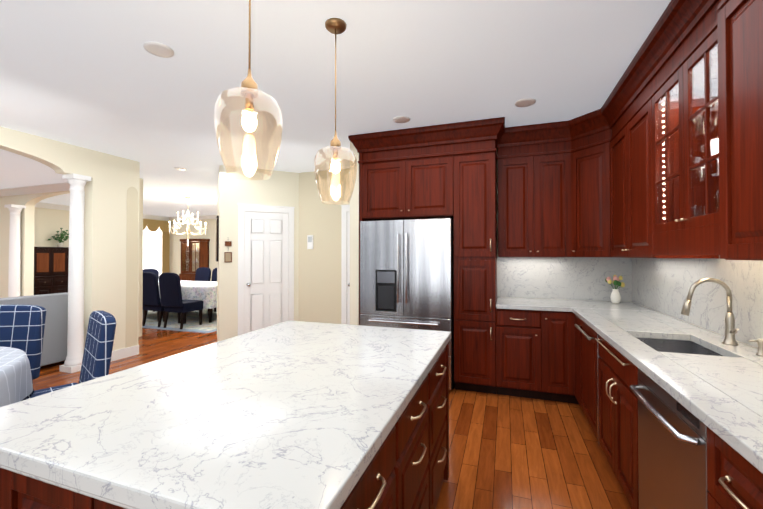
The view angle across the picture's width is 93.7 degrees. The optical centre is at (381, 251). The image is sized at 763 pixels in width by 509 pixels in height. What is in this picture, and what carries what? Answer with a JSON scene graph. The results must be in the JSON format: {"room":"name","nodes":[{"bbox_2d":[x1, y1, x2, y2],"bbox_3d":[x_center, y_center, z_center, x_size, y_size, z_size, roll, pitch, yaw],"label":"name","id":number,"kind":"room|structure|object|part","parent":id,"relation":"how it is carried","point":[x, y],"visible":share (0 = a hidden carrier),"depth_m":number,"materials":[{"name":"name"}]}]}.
{"room":"kitchen","nodes":[
{"label":"kitchen","id":0,"kind":"room"},
{"bbox_2d":[0,126,139,350],"bbox_3d":[-4.405,0.061,2.480,0.154,2.720,5.520,0,-1,19],"label":"wall","id":1,"kind":"structure","parent":0,"point":[111,237],"depth_m":4.65,"materials":[{"name":"beige paint"}]},
{"bbox_2d":[111,345,138,361],"bbox_3d":[-1.803,1.381,4.854,3.510,0.130,1.945,0,-1,19],"label":"baseboard","id":2,"kind":"structure","parent":1,"relation":"attached to","point":[124,353],"depth_m":4.85,"materials":[{"name":"white"}]},
{"bbox_2d":[0,178,142,336],"bbox_3d":[-6.654,0.109,6.978,5.300,2.720,0.150,0,-1,19],"label":"wall","id":3,"kind":"structure","parent":0,"point":[29,201],"depth_m":7.08,"materials":[{"name":"beige paint"}]},
{"bbox_2d":[0,182,84,196],"bbox_3d":[-6.620,-1.187,6.848,5.140,0.128,0.100,0,-1,19],"label":"crown molding","id":4,"kind":"structure","parent":3,"relation":"attached to","point":[46,188],"depth_m":6.84,"materials":[{"name":"white paint"}]},
{"bbox_2d":[34,207,164,246],"bbox_3d":[-9.259,0.113,7.324,0.150,2.720,11.500,0,-1,19],"label":"wall","id":5,"kind":"structure","parent":0,"point":[48,223],"depth_m":9.19,"materials":[{"name":"beige paint"}]},
{"bbox_2d":[35,202,168,220],"bbox_3d":[-8.160,0.143,10.087,0.100,2.718,4.720,0,-1,19],"label":"crown molding","id":6,"kind":"structure","parent":5,"relation":"attached to","point":[40,204],"depth_m":9.41,"materials":[{"name":"white"}]},
{"bbox_2d":[143,219,170,280],"bbox_3d":[-7.565,0.225,11.774,0.130,2.530,1.320,0,-1,19],"label":"dining room window","id":7,"kind":"structure","parent":5,"relation":"in","point":[156,245],"depth_m":11.96,"materials":[{"name":"white"}]},
{"bbox_2d":[169,219,216,280],"bbox_3d":[-4.348,0.157,11.471,6.420,2.720,0.150,0,-1,19],"label":"wall","id":8,"kind":"structure","parent":0,"point":[175,243],"depth_m":12.14,"materials":[{"name":"beige paint"}]},
{"bbox_2d":[168,215,216,220],"bbox_3d":[-4.397,0.157,11.345,6.390,2.718,0.100,0,-1,19],"label":"crown molding","id":9,"kind":"structure","parent":8,"relation":"attached to","point":[201,217],"depth_m":11.96,"materials":[{"name":"white paint"}]},
{"bbox_2d":[217,165,298,341],"bbox_3d":[-2.042,0.098,5.995,1.520,2.720,1.669,0,-1,19],"label":"wall","id":10,"kind":"structure","parent":0,"point":[279,188],"depth_m":5.15,"materials":[{"name":"beige paint"}]},
{"bbox_2d":[298,168,349,323],"bbox_3d":[-0.555,0.093,5.545,1.585,2.720,0.150,0,-1,19],"label":"wall","id":11,"kind":"structure","parent":0,"point":[319,299],"depth_m":5.60,"materials":[{"name":"beige paint"}]},
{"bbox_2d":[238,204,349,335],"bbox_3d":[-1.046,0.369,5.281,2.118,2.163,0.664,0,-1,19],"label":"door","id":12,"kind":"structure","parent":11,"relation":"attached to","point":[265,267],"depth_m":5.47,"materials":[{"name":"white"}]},
{"bbox_2d":[307,235,312,248],"bbox_3d":[-1.125,-0.145,5.651,0.100,0.220,0.025,0,-1,19],"label":"thermostat","id":13,"kind":"object","parent":11,"relation":"attached to","point":[309,241],"visible":0.96,"depth_m":5.64,"materials":[{"name":"white plastic"}]},
{"bbox_2d":[33,307,631,508],"bbox_3d":[-3.424,1.481,5.290,12.800,0.060,11.500,0,-1,19],"label":"floor","id":14,"kind":"structure","parent":0,"point":[509,452],"depth_m":2.57,"materials":[{"name":"brown wood"}]},
{"bbox_2d":[4,204,25,296],"bbox_3d":[-7.137,0.284,6.958,0.238,2.370,0.238,0,-1,19],"label":"column","id":15,"kind":"structure","parent":14,"relation":"on","point":[14,280],"depth_m":6.91,"materials":[{"name":"white paint"}]},
{"bbox_2d":[0,292,67,365],"bbox_3d":[-4.631,0.989,4.178,0.950,0.900,1.800,0,-1,19],"label":"sofa","id":16,"kind":"object","parent":14,"relation":"on","point":[54,347],"visible":0.29,"depth_m":4.40,"materials":[{"name":"grey fabric"}]},
{"bbox_2d":[34,228,68,294],"bbox_3d":[-8.275,0.445,9.097,0.538,2.093,1.140,0,-1,19],"label":"hutch","id":17,"kind":"object","parent":14,"relation":"on","point":[51,270],"visible":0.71,"depth_m":8.90,"materials":[{"name":"brown wood"}]},
{"bbox_2d":[48,228,68,246],"bbox_3d":[-8.206,-0.353,9.258,0.507,0.492,0.492,0,-1,19],"label":"plant","id":18,"kind":"object","parent":17,"relation":"on","point":[61,235],"depth_m":9.18,"materials":[{"name":"green plant"}]},
{"bbox_2d":[59,173,90,372],"bbox_3d":[-3.731,0.256,4.372,0.213,2.370,0.213,0,-1,19],"label":"column","id":19,"kind":"structure","parent":14,"relation":"on","point":[75,335],"depth_m":4.32,"materials":[{"name":"white paint"}]},
{"bbox_2d":[142,308,216,332],"bbox_3d":[-4.458,1.477,8.188,3.750,0.010,2.570,0,-1,19],"label":"area rug","id":20,"kind":"object","parent":14,"relation":"on","point":[191,324],"visible":0.21,"depth_m":7.37,"materials":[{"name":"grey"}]},
{"bbox_2d":[143,269,158,311],"bbox_3d":[-5.782,0.943,8.599,0.622,1.063,0.490,0,-1,19],"label":"dining chair","id":21,"kind":"object","parent":20,"relation":"on","point":[155,271],"visible":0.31,"depth_m":8.58,"materials":[{"name":"blue fabric"}]},
{"bbox_2d":[142,272,180,326],"bbox_3d":[-4.406,0.927,7.105,0.490,1.063,0.622,0,-1,19],"label":"dining chair","id":22,"kind":"object","parent":20,"relation":"on","point":[151,298],"visible":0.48,"depth_m":6.85,"materials":[{"name":"blue fabric"}]},
{"bbox_2d":[159,272,202,328],"bbox_3d":[-3.877,0.925,6.922,0.490,1.063,0.622,0,-1,19],"label":"dining chair","id":23,"kind":"object","parent":20,"relation":"on","point":[170,292],"visible":1,"depth_m":6.70,"materials":[{"name":"blue fabric"}]},
{"bbox_2d":[158,281,216,322],"bbox_3d":[-4.356,1.093,8.104,2.428,0.752,1.228,0,-1,19],"label":"dining table","id":24,"kind":"object","parent":20,"relation":"on","point":[205,292],"visible":0.27,"depth_m":7.32,"materials":[{"name":"white fabric"}]},
{"bbox_2d":[195,267,210,280],"bbox_3d":[-4.836,0.950,9.288,0.490,1.063,0.622,0,-1,19],"label":"dining chair","id":25,"kind":"object","parent":20,"relation":"on","point":[202,273],"visible":0.31,"depth_m":9.49,"materials":[{"name":"blue fabric"}]},
{"bbox_2d":[197,268,216,310],"bbox_3d":[-4.307,0.948,9.105,0.490,1.063,0.622,0,-1,19],"label":"dining chair","id":26,"kind":"object","parent":20,"relation":"on","point":[214,275],"visible":0.12,"depth_m":9.36,"materials":[{"name":"blue fabric"}]},
{"bbox_2d":[179,239,209,280],"bbox_3d":[-6.183,0.555,11.776,0.910,1.930,0.435,0,-1,19],"label":"china cabinet","id":27,"kind":"object","parent":14,"relation":"on","point":[194,255],"visible":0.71,"depth_m":11.71,"materials":[{"name":"brown wood"}]},
{"bbox_2d":[0,340,449,508],"bbox_3d":[-0.374,0.987,1.609,1.154,0.850,1.700,0,-1,19],"label":"kitchen island","id":28,"kind":"object","parent":14,"relation":"on","point":[410,470],"depth_m":1.27,"materials":[{"name":"brown wood"}]},
{"bbox_2d":[0,320,450,508],"bbox_3d":[-0.407,0.528,1.620,1.189,0.065,1.740,0,-1,19],"label":"island countertop","id":29,"kind":"structure","parent":28,"relation":"on","point":[289,414],"depth_m":1.03,"materials":[{"name":"white stone"}]},
{"bbox_2d":[356,124,455,388],"bbox_3d":[0.345,0.080,4.117,1.040,2.716,0.631,0,-1,19],"label":"tall cabinet","id":30,"kind":"object","parent":14,"relation":"on","point":[410,174],"depth_m":3.81,"materials":[{"name":"brown wood"}]},
{"bbox_2d":[360,218,454,389],"bbox_3d":[0.332,0.555,4.028,0.980,1.765,0.746,0,-1,19],"label":"fridge","id":31,"kind":"object","parent":14,"relation":"on","point":[406,274],"visible":0.65,"depth_m":3.71,"materials":[{"name":"silver metal"}]},
{"bbox_2d":[456,120,495,393],"bbox_3d":[1.028,0.078,3.880,0.407,2.716,0.631,0,-1,19],"label":"tall cabinet","id":32,"kind":"object","parent":14,"relation":"on","point":[476,141],"depth_m":3.58,"materials":[{"name":"brown wood"}]},
{"bbox_2d":[496,309,551,400],"bbox_3d":[1.447,0.997,3.725,0.468,0.874,0.631,0,-1,19],"label":"base cabinet","id":33,"kind":"object","parent":14,"relation":"on","point":[523,337],"depth_m":3.43,"materials":[{"name":"brown wood"}]},
{"bbox_2d":[496,297,567,311],"bbox_3d":[1.532,0.539,3.681,0.660,0.040,0.651,0,-1,19],"label":"countertop","id":34,"kind":"structure","parent":33,"relation":"on","point":[502,302],"depth_m":3.48,"materials":[{"name":"stone"}]},
{"bbox_2d":[496,121,563,387],"bbox_3d":[1.620,0.077,3.827,0.694,2.716,0.346,0,-1,19],"label":"upper cabinet","id":35,"kind":"object","parent":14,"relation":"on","point":[530,158],"depth_m":3.68,"materials":[{"name":"brown wood"}]},
{"bbox_2d":[552,311,567,402],"bbox_3d":[1.724,0.996,3.629,0.361,0.874,0.631,0,-1,19],"label":"base cabinet","id":36,"kind":"object","parent":14,"relation":"on","point":[566,357],"depth_m":3.32,"materials":[{"name":"brown wood"}]},
{"bbox_2d":[568,312,579,404],"bbox_3d":[2.007,0.990,3.069,0.690,0.874,0.283,0,-1,19],"label":"base cabinet","id":37,"kind":"object","parent":14,"relation":"on","point":[573,321],"depth_m":3.28,"materials":[{"name":"brown wood"}]},
{"bbox_2d":[580,319,628,443],"bbox_3d":[1.885,0.985,2.638,0.637,0.874,0.734,0,-1,19],"label":"base cabinet","id":38,"kind":"object","parent":14,"relation":"on","point":[594,349],"depth_m":2.62,"materials":[{"name":"brown wood"}]},
{"bbox_2d":[600,361,638,508],"bbox_3d":[1.661,1.075,1.985,0.635,0.680,0.766,0,-1,19],"label":"base cabinet","id":39,"kind":"object","parent":14,"relation":"on","point":[618,403],"depth_m":1.97,"materials":[{"name":"brown wood"}]},
{"bbox_2d":[630,368,708,508],"bbox_3d":[1.393,0.974,1.338,0.667,0.868,0.620,0,-1,19],"label":"dishwasher","id":40,"kind":"object","parent":14,"relation":"on","point":[672,452],"visible":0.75,"depth_m":1.40,"materials":[{"name":"silver metal"}]},
{"bbox_2d":[707,427,762,508],"bbox_3d":[1.261,0.966,0.831,0.635,0.874,0.410,0,-1,19],"label":"base cabinet","id":41,"kind":"object","parent":14,"relation":"on","point":[733,482],"depth_m":1.01,"materials":[{"name":"brown wood"}]},
{"bbox_2d":[564,278,762,472],"bbox_3d":[1.719,0.433,2.212,0.654,0.570,3.307,0,-1,19],"label":"countertop","id":42,"kind":"structure","parent":41,"relation":"on","point":[713,381],"depth_m":1.63,"materials":[{"name":"stone"}]},
{"bbox_2d":[605,275,624,303],"bbox_3d":[2.334,0.374,3.574,0.168,0.283,0.195,0,-1,19],"label":"vase","id":43,"kind":"object","parent":42,"relation":"on","point":[615,296],"visible":1,"depth_m":3.54,"materials":[{"name":"white ceramic"}]},
{"bbox_2d":[636,337,722,355],"bbox_3d":[1.626,0.628,1.974,0.364,0.174,0.544,0,-1,19],"label":"sink basin","id":44,"kind":"object","parent":42,"relation":"in","point":[660,344],"depth_m":2.19,"materials":[{"name":"silver metal"}]},
{"bbox_2d":[680,278,762,355],"bbox_3d":[1.757,0.321,1.860,0.250,0.355,0.279,0,-1,19],"label":"faucet","id":45,"kind":"object","parent":42,"relation":"on","point":[729,346],"depth_m":1.92,"materials":[{"name":"silver metal"}]},
{"bbox_3d":[-2.841,1.405,1.517,3.070,0.010,3.420,0,-1,19],"label":"rug","id":46,"kind":"object","parent":14,"relation":"on","visible":0},
{"bbox_2d":[0,346,33,406],"bbox_3d":[-2.791,0.978,1.751,1.585,0.846,1.588,0,-1,19],"label":"table","id":47,"kind":"object","parent":46,"relation":"on","point":[16,385],"visible":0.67,"depth_m":2.12,"materials":[{"name":"white fabric"}]},
{"bbox_2d":[0,305,45,384],"bbox_3d":[-2.897,0.913,2.556,0.490,0.994,0.614,0,-1,-7],"label":"chair","id":48,"kind":"object","parent":46,"relation":"on","point":[22,327],"visible":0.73,"depth_m":2.79,"materials":[{"name":"blue fabric"}]},
{"bbox_2d":[23,310,115,399],"bbox_3d":[-2.100,0.910,2.259,0.490,0.994,0.614,-1,-1,43],"label":"chair","id":49,"kind":"object","parent":46,"relation":"on","point":[98,348],"visible":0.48,"depth_m":2.32,"materials":[{"name":"blue fabric"}]},
{"bbox_2d":[0,0,670,216],"bbox_3d":[-3.424,-1.299,5.320,12.800,0.060,11.500,0,-1,19],"label":"ceiling","id":50,"kind":"structure","parent":0,"point":[95,75],"depth_m":2.60,"materials":[{"name":"white paint"}]},
{"bbox_2d":[143,41,173,57],"bbox_3d":[-1.432,-1.295,2.302,0.168,0.012,0.168,0,-1,10],"label":"recessed light","id":51,"kind":"object","parent":50,"relation":"in","point":[158,49],"depth_m":2.28,"materials":[{"name":"white"}]},
{"bbox_2d":[168,197,206,245],"bbox_3d":[-4.404,-0.678,8.139,0.790,1.120,0.787,0,-1,19],"label":"chandelier","id":52,"kind":"object","parent":50,"relation":"hanging from","point":[187,230],"visible":1,"depth_m":8.12,"materials":[{"name":"white glass"}]},
{"bbox_2d":[214,0,282,179],"bbox_3d":[-0.501,-0.798,1.361,0.246,1.024,0.246,0,-1,19],"label":"fitting","id":53,"kind":"object","parent":50,"relation":"hanging from","point":[249,89],"visible":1,"depth_m":1.34,"materials":[{"name":"clear glass"}]},
{"bbox_3d":[-0.501,-0.441,1.357,0.246,0.310,0.246,0,-1,19],"label":"pendant shade","id":54,"kind":"part","parent":53,"relation":"part of","materials":[{"name":"clear glass"}]},
{"bbox_2d":[314,18,356,203],"bbox_3d":[-0.263,-0.791,2.050,0.246,1.024,0.246,0,-1,19],"label":"fitting","id":55,"kind":"object","parent":50,"relation":"hanging from","point":[335,26],"visible":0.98,"depth_m":2.03,"materials":[{"name":"clear glass"}]},
{"bbox_3d":[-0.263,-0.434,2.046,0.246,0.310,0.246,0,-1,19],"label":"pendant shade","id":56,"kind":"part","parent":55,"relation":"part of","materials":[{"name":"clear glass"}]},
{"bbox_2d":[393,116,409,122],"bbox_3d":[0.195,-1.283,3.485,0.168,0.012,0.168,0,-1,-26],"label":"recessed light","id":57,"kind":"object","parent":50,"relation":"in","point":[398,119],"depth_m":3.46,"materials":[{"name":"white"}]},
{"bbox_2d":[515,98,535,106],"bbox_3d":[1.247,-1.287,3.099,0.168,0.012,0.168,0,-1,-26],"label":"recessed light","id":58,"kind":"object","parent":50,"relation":"in","point":[525,102],"depth_m":3.08,"materials":[{"name":"white"}]},
{"bbox_2d":[350,141,358,324],"bbox_3d":[-0.208,0.080,4.294,0.110,2.720,0.605,0,-1,19],"label":"wall","id":59,"kind":"structure","parent":0,"point":[354,258],"depth_m":4.01,"materials":[{"name":"beige paint"}]},
{"bbox_2d":[497,148,620,301],"bbox_3d":[1.234,0.079,4.227,2.880,2.720,0.150,0,-1,19],"label":"wall","id":60,"kind":"structure","parent":0,"point":[497,148],"depth_m":4.12,"materials":[{"name":"beige paint"}]},
{"bbox_2d":[497,257,628,301],"bbox_3d":[1.936,0.288,3.895,1.290,0.464,0.011,0,-1,19],"label":"backsplash","id":61,"kind":"structure","parent":60,"relation":"attached to","point":[568,278],"depth_m":3.88,"materials":[{"name":"stone"}]},
{"bbox_2d":[564,104,603,256],"bbox_3d":[2.156,-0.614,3.479,0.667,1.341,0.667,0,-1,19],"label":"upper cabinet","id":62,"kind":"object","parent":60,"relation":"attached to","point":[584,134],"depth_m":3.43,"materials":[{"name":"brown wood"}]},
{"bbox_2d":[633,302,757,348],"bbox_3d":[1.670,0.043,0.806,0.150,2.720,6.330,0,-1,19],"label":"wall","id":63,"kind":"structure","parent":0,"point":[633,302],"depth_m":2.42,"materials":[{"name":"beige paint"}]},
{"bbox_2d":[604,40,703,257],"bbox_3d":[2.037,-0.622,2.701,0.383,1.341,1.088,0,-1,19],"label":"upper cabinet","id":64,"kind":"object","parent":63,"relation":"attached to","point":[659,154],"depth_m":2.29,"materials":[{"name":"brown wood"}]},
{"bbox_2d":[656,0,703,95],"bbox_3d":[1.763,-1.147,1.829,0.326,0.311,0.860,0,-1,19],"label":"upper cabinet","id":65,"kind":"object","parent":63,"relation":"attached to","point":[680,48],"depth_m":1.90,"materials":[{"name":"brown wood"}]},
{"bbox_2d":[629,255,762,347],"bbox_3d":[2.036,0.184,2.112,0.011,0.634,3.319,0,-1,19],"label":"backsplash","id":66,"kind":"structure","parent":63,"relation":"attached to","point":[662,285],"depth_m":2.33,"materials":[{"name":"stone"}]},
{"bbox_2d":[704,0,762,260],"bbox_3d":[1.443,-0.641,1.006,0.396,1.341,1.005,0,-1,19],"label":"upper cabinet","id":67,"kind":"object","parent":63,"relation":"attached to","point":[733,29],"depth_m":1.40,"materials":[{"name":"brown wood"}]}
]}

